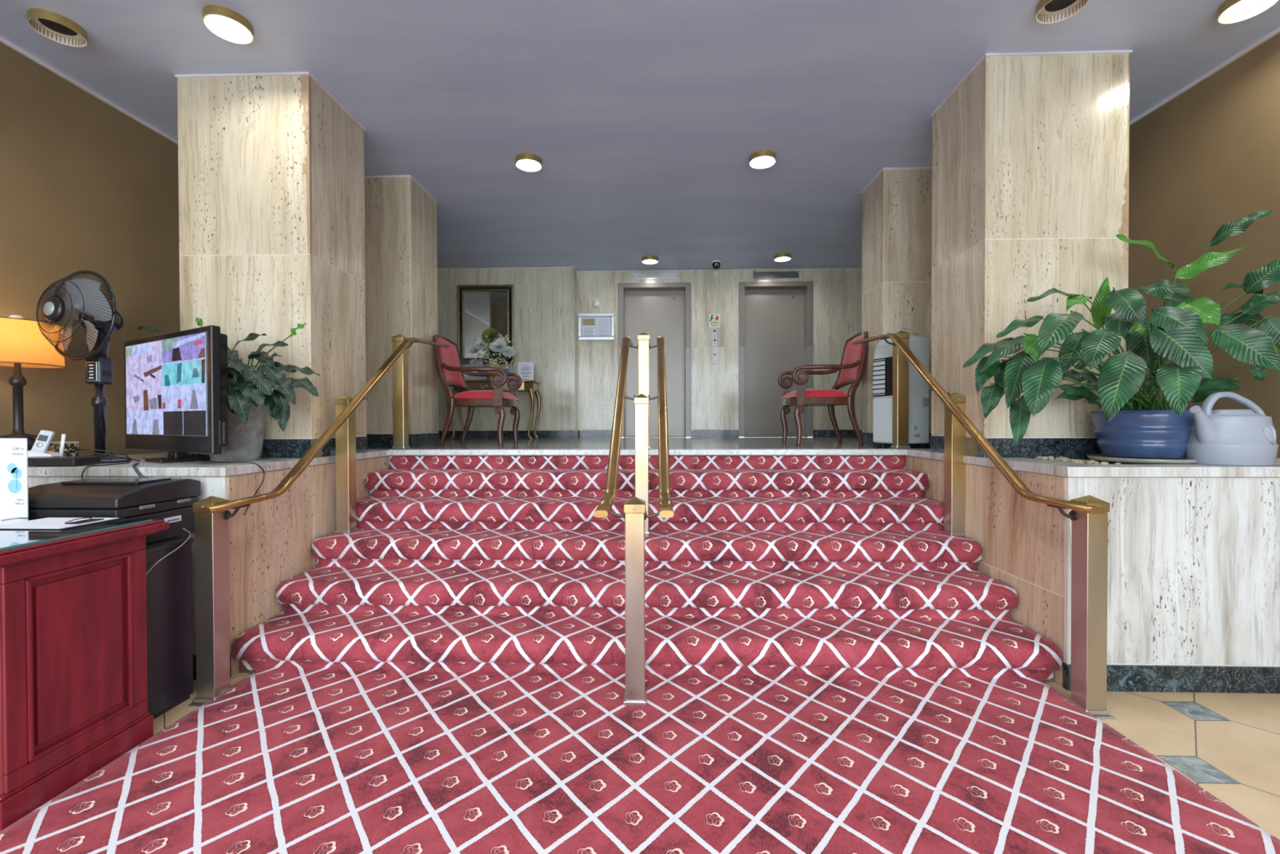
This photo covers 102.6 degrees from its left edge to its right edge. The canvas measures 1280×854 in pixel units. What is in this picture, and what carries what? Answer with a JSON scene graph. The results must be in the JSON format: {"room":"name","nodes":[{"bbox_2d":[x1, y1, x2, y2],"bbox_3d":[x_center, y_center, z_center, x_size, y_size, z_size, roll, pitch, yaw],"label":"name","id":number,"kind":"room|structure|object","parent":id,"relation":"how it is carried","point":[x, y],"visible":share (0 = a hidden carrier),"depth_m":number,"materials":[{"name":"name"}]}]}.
{"room":"lobby","nodes":[
{"label":"lobby","id":0,"kind":"room"},
{"bbox_2d":[0,41,180,456],"bbox_3d":[-3.560,-0.440,1.899,0.100,3.340,10.798,0,1,2],"label":"wall","id":1,"kind":"structure","parent":0,"point":[85,184],"depth_m":3.17,"materials":[{"name":"brown paint"}]},
{"bbox_2d":[0,36,177,144],"bbox_3d":[-3.508,-2.099,1.831,0.016,0.020,10.698,0,1,2],"label":"trim","id":2,"kind":"structure","parent":1,"relation":"attached to","point":[3,41],"depth_m":3.18,"materials":[{"name":"white paint"}]},
{"bbox_2d":[27,455,389,675],"bbox_3d":[-2.677,0.710,4.841,1.489,0.980,4.688,0,1,2],"label":"wall","id":3,"kind":"structure","parent":0,"point":[270,544],"depth_m":2.75,"materials":[{"name":"stone"}]},
{"bbox_2d":[132,462,178,537],"bbox_3d":[-2.395,0.441,2.493,0.365,0.523,0.084,0,1,24],"label":"power cable","id":4,"kind":"object","parent":3,"relation":"hanging from","point":[134,465],"visible":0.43,"depth_m":2.46,"materials":[{"name":"black plastic"}]},
{"bbox_2d":[27,448,389,476],"bbox_3d":[-2.717,0.210,3.288,1.501,0.044,1.615,0,1,2],"label":"countertop","id":5,"kind":"structure","parent":3,"relation":"on","point":[193,468],"depth_m":2.49,"materials":[{"name":"stone"}]},
{"bbox_2d":[0,315,65,450],"bbox_3d":[-3.271,-0.197,2.694,0.338,0.783,0.338,0,1,2],"label":"table lamp","id":6,"kind":"object","parent":5,"relation":"on","point":[23,344],"visible":0.83,"depth_m":2.66,"materials":[{"name":"orange fabric"}]},
{"bbox_2d":[27,456,100,466],"bbox_3d":[-2.973,0.172,2.586,0.360,0.038,0.134,0,1,-1],"label":"recorder","id":7,"kind":"object","parent":5,"relation":"on","point":[55,460],"visible":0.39,"depth_m":2.53,"materials":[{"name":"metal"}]},
{"bbox_2d":[31,430,54,453],"bbox_3d":[-3.070,0.105,2.599,0.109,0.180,0.100,0,1,-18],"label":"cordless phone","id":8,"kind":"object","parent":7,"relation":"on","point":[44,438],"visible":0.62,"depth_m":2.62,"materials":[{"name":"white plastic"}]},
{"bbox_2d":[27,434,66,457],"bbox_3d":[-3.053,0.095,2.641,0.149,0.117,0.100,0,1,-16],"label":"router","id":9,"kind":"object","parent":7,"relation":"on","point":[30,454],"visible":0.77,"depth_m":2.64,"materials":[{"name":"white plastic"}]},
{"bbox_2d":[57,448,117,457],"bbox_3d":[-2.925,0.135,2.702,0.351,0.052,0.086,0,1,2],"label":"power cable","id":10,"kind":"object","parent":7,"relation":"on","point":[58,451],"visible":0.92,"depth_m":2.68,"materials":[{"name":"black plastic"}]},
{"bbox_2d":[49,441,79,456],"bbox_3d":[-3.289,0.139,2.928,0.102,0.108,0.062,0,1,2],"label":"box","id":11,"kind":"object","parent":5,"relation":"on","point":[55,446],"visible":0.49,"depth_m":2.90,"materials":[{"name":"cardboard"}]},
{"bbox_2d":[35,270,132,463],"bbox_3d":[-2.954,-0.318,2.713,0.351,1.024,0.353,0,1,-32],"label":"pedestal fan","id":12,"kind":"object","parent":5,"relation":"on","point":[84,296],"visible":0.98,"depth_m":2.70,"materials":[{"name":"black plastic"}]},
{"bbox_2d":[63,448,140,461],"bbox_3d":[-2.850,0.149,2.720,0.375,0.071,0.048,0,1,-9],"label":"power cable","id":13,"kind":"object","parent":5,"relation":"on","point":[127,456],"visible":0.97,"depth_m":2.72,"materials":[{"name":"black plastic"}]},
{"bbox_2d":[93,452,114,460],"bbox_3d":[-2.961,0.161,2.703,0.398,0.050,0.080,0,1,2],"label":"power cable","id":14,"kind":"object","parent":5,"relation":"on","point":[113,453],"visible":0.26,"depth_m":2.71,"materials":[{"name":"black plastic"}]},
{"bbox_2d":[80,462,129,479],"bbox_3d":[-2.667,0.274,2.548,0.060,0.178,0.262,0,1,-14],"label":"power cable","id":15,"kind":"object","parent":5,"relation":"on","point":[83,470],"visible":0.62,"depth_m":2.51,"materials":[{"name":"black plastic"}]},
{"bbox_2d":[100,458,127,461],"bbox_3d":[-2.902,0.169,2.697,0.351,0.026,0.064,0,1,-2],"label":"power cable","id":16,"kind":"object","parent":5,"relation":"on","point":[122,459],"visible":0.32,"depth_m":2.69,"materials":[{"name":"black plastic"}]},
{"bbox_2d":[124,324,228,462],"bbox_3d":[-2.571,-0.159,2.851,1.090,0.700,0.220,0,1,29],"label":"monitor","id":17,"kind":"object","parent":5,"relation":"on","point":[176,401],"visible":1,"depth_m":2.71,"materials":[{"name":"black plastic"}]},
{"bbox_2d":[137,316,319,462],"bbox_3d":[-2.322,-0.224,2.895,1.304,0.828,0.316,0,1,25],"label":"potted plant","id":18,"kind":"object","parent":5,"relation":"on","point":[246,420],"visible":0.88,"depth_m":2.77,"materials":[{"name":"green plant"}]},
{"bbox_2d":[194,460,264,515],"bbox_3d":[-2.175,0.308,2.648,0.411,0.266,0.132,0,1,6],"label":"power cable","id":19,"kind":"object","parent":5,"relation":"on","point":[194,460],"visible":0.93,"depth_m":2.64,"materials":[{"name":"black plastic"}]},
{"bbox_2d":[192,653,231,679],"bbox_3d":[-2.741,1.163,2.506,1.495,0.118,0.032,0,1,2],"label":"baseboard","id":20,"kind":"structure","parent":3,"relation":"attached to","point":[193,655],"depth_m":2.47,"materials":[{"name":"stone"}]},
{"bbox_2d":[182,435,367,457],"bbox_3d":[-2.381,0.132,3.405,0.818,0.122,0.603,0,1,2],"label":"baseboard","id":21,"kind":"structure","parent":3,"relation":"attached to","point":[272,448],"depth_m":3.10,"materials":[{"name":"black stone"}]},
{"bbox_2d":[366,432,439,447],"bbox_3d":[-2.344,0.119,4.657,0.818,0.122,0.544,0,1,2],"label":"baseboard","id":22,"kind":"structure","parent":3,"relation":"attached to","point":[415,440],"depth_m":4.38,"materials":[{"name":"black stone"}]},
{"bbox_2d":[177,75,366,439],"bbox_3d":[-2.383,-0.960,3.394,0.810,2.326,0.595,0,1,2],"label":"pillar","id":23,"kind":"structure","parent":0,"point":[271,168],"depth_m":3.10,"materials":[{"name":"stone"}]},
{"bbox_2d":[174,71,365,131],"bbox_3d":[-2.386,-2.121,3.383,0.822,0.012,0.607,0,1,2],"label":"trim","id":24,"kind":"structure","parent":23,"relation":"attached to","point":[292,73],"depth_m":3.09,"materials":[{"name":"white paint"}]},
{"bbox_2d":[0,0,1279,271],"bbox_3d":[-0.051,-2.169,1.980,7.119,0.100,11.198,0,1,2],"label":"ceiling","id":25,"kind":"structure","parent":0,"point":[644,120],"depth_m":3.17,"materials":[{"name":"paint"}]},
{"bbox_2d":[26,8,87,47],"bbox_3d":[-3.063,-2.096,2.697,0.210,0.045,0.210,0,1,2],"label":"ceiling light","id":26,"kind":"object","parent":25,"relation":"attached to","point":[55,27],"visible":1,"depth_m":2.70,"materials":[{"name":"gold metal"}]},
{"bbox_2d":[202,4,253,44],"bbox_3d":[-2.150,-2.098,2.679,0.210,0.045,0.210,0,1,2],"label":"ceiling light","id":27,"kind":"object","parent":25,"relation":"attached to","point":[224,23],"visible":1,"depth_m":2.68,"materials":[{"name":"gold metal"}]},
{"bbox_2d":[515,153,542,172],"bbox_3d":[-0.891,-2.115,4.105,0.210,0.045,0.210,0,1,2],"label":"ceiling light","id":28,"kind":"object","parent":25,"relation":"attached to","point":[530,162],"visible":1,"depth_m":4.11,"materials":[{"name":"gold metal"}]},
{"bbox_2d":[641,255,657,264],"bbox_3d":[0.128,-2.142,6.579,0.210,0.045,0.210,0,1,2],"label":"ceiling light","id":29,"kind":"object","parent":25,"relation":"attached to","point":[648,260],"visible":1,"depth_m":6.58,"materials":[{"name":"gold metal"}]},
{"bbox_2d":[711,259,720,269],"bbox_3d":[0.998,-2.116,6.704,0.120,0.103,0.120,0,1,2],"label":"dome camera","id":30,"kind":"object","parent":25,"relation":"attached to","point":[716,264],"visible":1,"depth_m":6.67,"materials":[{"name":"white plastic"}]},
{"bbox_2d":[749,150,776,168],"bbox_3d":[0.972,-2.119,4.065,0.210,0.045,0.210,0,1,2],"label":"ceiling light","id":31,"kind":"object","parent":25,"relation":"attached to","point":[761,159],"visible":1,"depth_m":4.07,"materials":[{"name":"gold metal"}]},
{"bbox_2d":[773,253,791,262],"bbox_3d":[1.805,-2.145,6.491,0.210,0.045,0.210,0,1,2],"label":"ceiling light","id":32,"kind":"object","parent":25,"relation":"attached to","point":[782,257],"visible":1,"depth_m":6.49,"materials":[{"name":"gold metal"}]},
{"bbox_2d":[1035,0,1089,24],"bbox_3d":[2.103,-2.107,2.551,0.210,0.045,0.210,0,1,2],"label":"ceiling light","id":33,"kind":"object","parent":25,"relation":"attached to","point":[1047,11],"visible":1,"depth_m":2.60,"materials":[{"name":"gold metal"}]},
{"bbox_2d":[1217,0,1279,24],"bbox_3d":[3.033,-2.110,2.554,0.210,0.045,0.210,0,1,2],"label":"ceiling light","id":34,"kind":"object","parent":25,"relation":"attached to","point":[1233,11],"visible":1,"depth_m":2.59,"materials":[{"name":"gold metal"}]},
{"bbox_2d":[367,436,929,455],"bbox_3d":[0.059,0.188,5.558,6.919,0.056,3.085,0,1,2],"label":"floor","id":35,"kind":"structure","parent":0,"point":[831,442],"depth_m":4.78,"materials":[{"name":"grey stone"}]},
{"bbox_2d":[364,177,438,434],"bbox_3d":[-2.347,-0.973,4.647,0.810,2.326,0.536,0,1,2],"label":"pillar","id":36,"kind":"structure","parent":35,"relation":"on","point":[401,246],"depth_m":4.38,"materials":[{"name":"stone"}]},
{"bbox_2d":[364,174,437,204],"bbox_3d":[-2.350,-2.133,4.636,0.822,0.012,0.548,0,1,2],"label":"trim","id":37,"kind":"structure","parent":36,"relation":"attached to","point":[409,175],"depth_m":4.36,"materials":[{"name":"white paint"}]},
{"bbox_2d":[433,334,522,445],"bbox_3d":[-1.571,-0.355,4.944,0.737,1.056,0.582,0,1,2],"label":"armchair","id":38,"kind":"object","parent":35,"relation":"on","point":[449,366],"visible":1,"depth_m":4.71,"materials":[{"name":"brown wood"}]},
{"bbox_2d":[446,379,541,439],"bbox_3d":[-1.887,-0.216,6.661,1.127,0.759,0.450,0,1,2],"label":"console table","id":39,"kind":"object","parent":35,"relation":"on","point":[530,386],"visible":0.68,"depth_m":6.48,"materials":[{"name":"brown wood"}]},
{"bbox_2d":[462,364,487,379],"bbox_3d":[-2.147,-0.705,6.656,0.300,0.220,0.074,0,1,2],"label":"brochure holder","id":40,"kind":"object","parent":39,"relation":"on","point":[466,376],"visible":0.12,"depth_m":6.64,"materials":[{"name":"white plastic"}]},
{"bbox_2d":[469,359,482,364],"bbox_3d":[-2.155,-0.741,6.739,0.180,0.290,0.016,0,1,2],"label":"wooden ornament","id":41,"kind":"object","parent":39,"relation":"on","point":[470,360],"visible":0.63,"depth_m":6.73,"materials":[{"name":"wood"}]},
{"bbox_2d":[468,327,516,379],"bbox_3d":[-1.901,-0.936,6.647,0.619,0.681,0.369,0,1,5],"label":"flower vase","id":42,"kind":"object","parent":39,"relation":"on","point":[490,335],"visible":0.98,"depth_m":6.57,"materials":[{"name":"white plant"}]},
{"bbox_2d":[504,362,509,379],"bbox_3d":[-1.701,-0.710,6.546,0.064,0.230,0.064,-1,1,-36],"label":"hand sanitizer","id":43,"kind":"object","parent":39,"relation":"on","point":[506,370],"visible":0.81,"depth_m":6.53,"materials":[{"name":"blue plastic"}]},
{"bbox_2d":[504,368,509,379],"bbox_3d":[-1.701,-0.670,6.546,0.064,0.150,0.064,0,1,2],"label":"bottle","id":44,"kind":"object","parent":43,"relation":"on","point":[506,370],"depth_m":6.52,"materials":[{"name":"blue plastic"}]},
{"bbox_2d":[517,362,533,380],"bbox_3d":[-1.488,-0.722,6.703,0.211,0.249,0.092,0,1,2],"label":"paper sign","id":45,"kind":"object","parent":39,"relation":"on","point":[525,370],"visible":0.88,"depth_m":6.67,"materials":[{"name":"white paper"}]},
{"bbox_2d":[386,448,906,455],"bbox_3d":[0.029,0.193,3.956,3.974,0.042,0.120,0,1,2],"label":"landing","id":46,"kind":"object","parent":35,"relation":"attached to","point":[410,451],"visible":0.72,"depth_m":3.90,"materials":[{"name":"white stone"}]},
{"bbox_2d":[777,331,868,445],"bbox_3d":[1.729,-0.361,4.819,0.737,1.056,0.582,0,1,2],"label":"armchair","id":47,"kind":"object","parent":35,"relation":"on","point":[851,367],"visible":1,"depth_m":4.59,"materials":[{"name":"brown wood"}]},
{"bbox_2d":[862,168,932,432],"bbox_3d":[2.431,-0.982,4.473,0.803,2.326,0.442,0,1,2],"label":"pillar","id":48,"kind":"structure","parent":35,"relation":"on","point":[897,205],"depth_m":4.26,"materials":[{"name":"stone"}]},
{"bbox_2d":[861,431,931,447],"bbox_3d":[2.433,0.110,4.483,0.811,0.122,0.450,0,1,2],"label":"baseboard","id":49,"kind":"structure","parent":48,"relation":"attached to","point":[867,437],"depth_m":4.47,"materials":[{"name":"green stone"}]},
{"bbox_2d":[861,167,932,193],"bbox_3d":[2.428,-2.143,4.462,0.815,0.012,0.454,0,1,2],"label":"trim","id":50,"kind":"structure","parent":48,"relation":"attached to","point":[893,168],"depth_m":4.25,"materials":[{"name":"white paint"}]},
{"bbox_2d":[872,334,928,448],"bbox_3d":[2.078,-0.273,4.091,0.340,0.884,0.254,0,1,-18],"label":"air conditioner","id":51,"kind":"object","parent":35,"relation":"on","point":[918,388],"visible":0.73,"depth_m":4.01,"materials":[{"name":"plastic"}]},
{"bbox_2d":[873,359,884,395],"bbox_3d":[1.912,-0.395,4.091,0.014,0.280,0.123,0,1,-18],"label":"grille","id":52,"kind":"object","parent":51,"relation":"attached to","point":[878,364],"depth_m":4.08,"materials":[{"name":"plastic"}]},
{"bbox_2d":[437,266,862,437],"bbox_3d":[0.104,-0.988,7.190,6.919,2.356,0.598,0,1,2],"label":"wall","id":53,"kind":"structure","parent":0,"point":[577,388],"depth_m":7.01,"materials":[{"name":"stone"}]},
{"bbox_2d":[457,284,514,364],"bbox_3d":[-2.086,-1.382,6.926,0.769,1.077,0.046,0,1,2],"label":"wall mirror","id":54,"kind":"object","parent":53,"relation":"attached to","point":[480,308],"visible":0.68,"depth_m":6.93,"materials":[{"name":"brown metal"}]},
{"bbox_2d":[582,318,595,325],"bbox_3d":[-0.710,-1.452,7.091,0.169,0.095,0.002,0,1,2],"label":"photo","id":55,"kind":"object","parent":53,"relation":"attached to","point":[586,322],"depth_m":7.09},
{"bbox_2d":[577,312,614,340],"bbox_3d":[-0.605,-1.386,7.090,0.507,0.376,0.030,0,1,2],"label":"frame","id":56,"kind":"object","parent":53,"relation":"attached to","point":[592,326],"visible":1,"depth_m":7.08,"materials":[{"name":"white paper"}]},
{"bbox_2d":[592,297,599,307],"bbox_3d":[-0.607,-1.711,7.074,0.100,0.130,0.056,0,1,2],"label":"light","id":57,"kind":"object","parent":53,"relation":"attached to","point":[596,304],"visible":1,"depth_m":7.07,"materials":[{"name":"white plastic"}]},
{"bbox_2d":[438,429,862,438],"bbox_3d":[0.099,0.098,7.003,6.916,0.108,0.223,0,1,2],"label":"baseboard","id":58,"kind":"structure","parent":53,"relation":"attached to","point":[816,433],"depth_m":7.00,"materials":[{"name":"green stone"}]},
{"bbox_2d":[631,272,676,279],"bbox_3d":[0.191,-2.079,7.067,0.620,0.090,0.016,0,1,2],"label":"plate","id":59,"kind":"object","parent":53,"relation":"attached to","point":[637,276],"visible":1,"depth_m":7.06,"materials":[{"name":"metal"}]},
{"bbox_2d":[617,282,691,437],"bbox_3d":[0.204,-0.924,7.176,1.009,2.133,0.220,0,1,2],"label":"door","id":60,"kind":"structure","parent":53,"relation":"in","point":[655,309],"depth_m":7.25,"materials":[{"name":"beige paint"}]},
{"bbox_2d":[708,314,719,328],"bbox_3d":[1.024,-1.458,7.053,0.154,0.190,0.008,0,1,2],"label":"fire sign","id":61,"kind":"object","parent":53,"relation":"attached to","point":[713,319],"visible":1,"depth_m":7.05,"materials":[{"name":"beige paper"}]},
{"bbox_2d":[712,348,716,363],"bbox_3d":[1.029,-0.982,7.055,0.060,0.198,0.014,0,1,2],"label":"plate","id":62,"kind":"object","parent":53,"relation":"attached to","point":[714,350],"visible":1,"depth_m":7.05,"materials":[{"name":"metal"}]},
{"bbox_2d":[712,328,716,346],"bbox_3d":[1.029,-1.233,7.052,0.060,0.254,0.014,0,1,2],"label":"plate","id":63,"kind":"object","parent":53,"relation":"attached to","point":[714,330],"visible":1,"depth_m":7.05,"materials":[{"name":"metal"}]},
{"bbox_2d":[712,271,717,279],"bbox_3d":[1.031,-2.087,7.034,0.056,0.105,0.034,0,1,2],"label":"sensor","id":64,"kind":"object","parent":53,"relation":"attached to","point":[714,273],"visible":1,"depth_m":7.02,"materials":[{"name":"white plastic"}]},
{"bbox_2d":[738,280,813,437],"bbox_3d":[1.869,-0.927,7.128,1.009,2.133,0.220,0,1,2],"label":"door","id":65,"kind":"structure","parent":53,"relation":"in","point":[775,318],"depth_m":7.20,"materials":[{"name":"beige paint"}]},
{"bbox_2d":[753,271,798,278],"bbox_3d":[1.863,-2.083,7.019,0.615,0.090,0.016,0,1,2],"label":"plate","id":66,"kind":"object","parent":53,"relation":"attached to","point":[787,274],"visible":1,"depth_m":7.01,"materials":[{"name":"silver metal"}]},
{"bbox_2d":[153,671,1279,839],"bbox_3d":[-0.115,1.295,-0.484,6.919,0.100,6.200,0,1,2],"label":"floor","id":67,"kind":"structure","parent":0,"point":[1228,744],"depth_m":2.03,"materials":[{"name":"beige tile"}]},
{"bbox_2d":[0,518,168,831],"bbox_3d":[-2.569,0.796,1.791,1.383,0.866,0.545,0,1,2],"label":"reception desk","id":68,"kind":"object","parent":67,"relation":"on","point":[73,684],"visible":0.97,"depth_m":1.73,"materials":[{"name":"red wood"}]},
{"bbox_2d":[0,438,28,519],"bbox_3d":[-2.585,0.203,2.011,0.302,0.316,0.062,0,1,2],"label":"sign","id":69,"kind":"object","parent":68,"relation":"on","point":[14,500],"visible":1,"depth_m":2.04,"materials":[{"name":"white paper"}]},
{"bbox_2d":[0,516,123,529],"bbox_3d":[-2.177,0.350,1.908,0.305,0.021,0.210,0,1,2],"label":"paper","id":70,"kind":"object","parent":68,"relation":"on","point":[46,523],"visible":1,"depth_m":1.89,"materials":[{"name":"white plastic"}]},
{"bbox_2d":[144,537,194,719],"bbox_3d":[-2.336,0.865,2.182,0.630,0.720,0.300,0,1,2],"label":"base cabinet","id":71,"kind":"object","parent":67,"relation":"on","point":[169,586],"visible":0.32,"depth_m":2.21,"materials":[{"name":"black laminate"}]},
{"bbox_2d":[17,477,200,544],"bbox_3d":[-2.344,0.370,2.260,0.512,0.268,0.385,0,1,2],"label":"printer","id":72,"kind":"object","parent":71,"relation":"on","point":[169,500],"visible":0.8,"depth_m":2.17,"materials":[{"name":"black plastic"}]},
{"bbox_2d":[61,477,171,484],"bbox_3d":[-2.329,0.241,2.286,0.340,0.012,0.160,0,1,2],"label":"tray","id":73,"kind":"object","parent":72,"relation":"on","point":[100,481],"depth_m":2.23,"materials":[{"name":"black plastic"}]},
{"bbox_2d":[146,528,191,574],"bbox_3d":[-2.017,0.536,2.180,0.009,0.179,0.234,0,1,2],"label":"power cable","id":74,"kind":"object","parent":71,"relation":"hanging from","point":[148,571],"visible":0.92,"depth_m":2.21,"materials":[{"name":"grey plastic"}]},
{"bbox_2d":[188,333,449,706],"bbox_3d":[-1.853,0.240,3.401,0.190,1.944,2.516,0,1,2],"label":"stair railing","id":75,"kind":"object","parent":67,"relation":"on","point":[212,514],"visible":1,"depth_m":2.33,"materials":[{"name":"gold metal"}]},
{"bbox_2d":[0,455,1279,853],"bbox_3d":[-0.050,0.732,1.221,3.950,0.970,5.424,0,1,2],"label":"carpet","id":76,"kind":"object","parent":67,"relation":"on","point":[829,668],"visible":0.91,"depth_m":2.23,"materials":[{"name":"red carpet"}]},
{"bbox_2d":[593,332,673,706],"bbox_3d":[0.010,0.237,3.229,0.313,1.916,2.451,0,1,2],"label":"stair railing","id":77,"kind":"object","parent":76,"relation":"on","point":[636,515],"visible":1,"depth_m":2.48,"materials":[{"name":"gold metal"}]},
{"bbox_2d":[239,455,1054,681],"bbox_3d":[0.009,0.719,3.246,3.972,0.980,1.510,0,1,2],"label":"stairs","id":78,"kind":"structure","parent":67,"relation":"on","point":[240,669],"depth_m":3.95,"materials":[{"name":"stone"}]},
{"bbox_2d":[853,330,1115,719],"bbox_3d":[1.918,0.237,3.233,0.210,1.934,2.431,0,1,2],"label":"stair railing","id":79,"kind":"object","parent":67,"relation":"on","point":[1088,515],"visible":0.98,"depth_m":2.21,"materials":[{"name":"gold metal"}]},
{"bbox_2d":[931,53,1129,461],"bbox_3d":[2.394,-0.970,3.220,0.803,2.326,0.576,0,1,2],"label":"pillar","id":80,"kind":"structure","parent":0,"point":[1030,153],"depth_m":2.94,"materials":[{"name":"stone"}]},
{"bbox_2d":[929,435,1102,459],"bbox_3d":[2.397,0.122,3.231,0.811,0.122,0.584,0,1,2],"label":"baseboard","id":81,"kind":"structure","parent":80,"relation":"attached to","point":[1070,448],"depth_m":2.94,"materials":[{"name":"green stone"}]},
{"bbox_2d":[930,49,1132,116],"bbox_3d":[2.391,-2.131,3.209,0.815,0.012,0.588,0,1,2],"label":"trim","id":82,"kind":"structure","parent":80,"relation":"attached to","point":[1130,51],"depth_m":2.92,"materials":[{"name":"white paint"}]},
{"bbox_2d":[901,454,1279,685],"bbox_3d":[2.767,0.698,4.683,1.456,0.980,4.688,0,1,2],"label":"wall","id":83,"kind":"structure","parent":0,"point":[1193,563],"depth_m":2.35,"materials":[{"name":"stone"}]},
{"bbox_2d":[903,448,1279,477],"bbox_3d":[2.715,0.197,3.130,1.468,0.047,1.615,0,1,2],"label":"countertop","id":84,"kind":"structure","parent":83,"relation":"on","point":[1064,468],"depth_m":2.34,"materials":[{"name":"stone"}]},
{"bbox_2d":[962,210,1279,463],"bbox_3d":[2.472,-0.471,2.549,1.786,1.301,0.719,0,1,-9],"label":"potted plant","id":85,"kind":"object","parent":84,"relation":"on","point":[1152,434],"visible":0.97,"depth_m":2.47,"materials":[{"name":"green plant"}]},
{"bbox_2d":[1034,455,1279,464],"bbox_3d":[2.812,0.176,2.698,1.169,0.025,0.451,0,1,2],"label":"pebbles","id":86,"kind":"object","parent":84,"relation":"on","point":[1049,458],"visible":0.23,"depth_m":2.67,"materials":[{"name":"stone"}]},
{"bbox_2d":[1185,391,1278,466],"bbox_3d":[2.804,0.004,2.470,0.445,0.350,0.267,0,1,2],"label":"watering can","id":87,"kind":"object","parent":84,"relation":"on","point":[1232,437],"visible":0.94,"depth_m":2.39,"materials":[{"name":"grey plastic"}]},
{"bbox_2d":[1062,662,1279,693],"bbox_3d":[2.697,1.152,2.348,1.462,0.118,0.032,0,1,2],"label":"baseboard","id":88,"kind":"structure","parent":83,"relation":"attached to","point":[1120,677],"depth_m":2.34,"materials":[{"name":"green stone"}]},
{"bbox_2d":[1127,32,1279,457],"bbox_3d":[3.456,-0.455,1.695,0.100,3.340,10.798,0,1,2],"label":"wall","id":89,"kind":"structure","parent":0,"point":[1207,158],"depth_m":3.06,"materials":[{"name":"brown paint"}]},
{"bbox_2d":[1128,26,1279,126],"bbox_3d":[3.392,-2.114,1.631,0.016,0.020,10.698,0,1,2],"label":"trim","id":90,"kind":"structure","parent":89,"relation":"attached to","point":[1277,31],"depth_m":3.08,"materials":[{"name":"white paint"}]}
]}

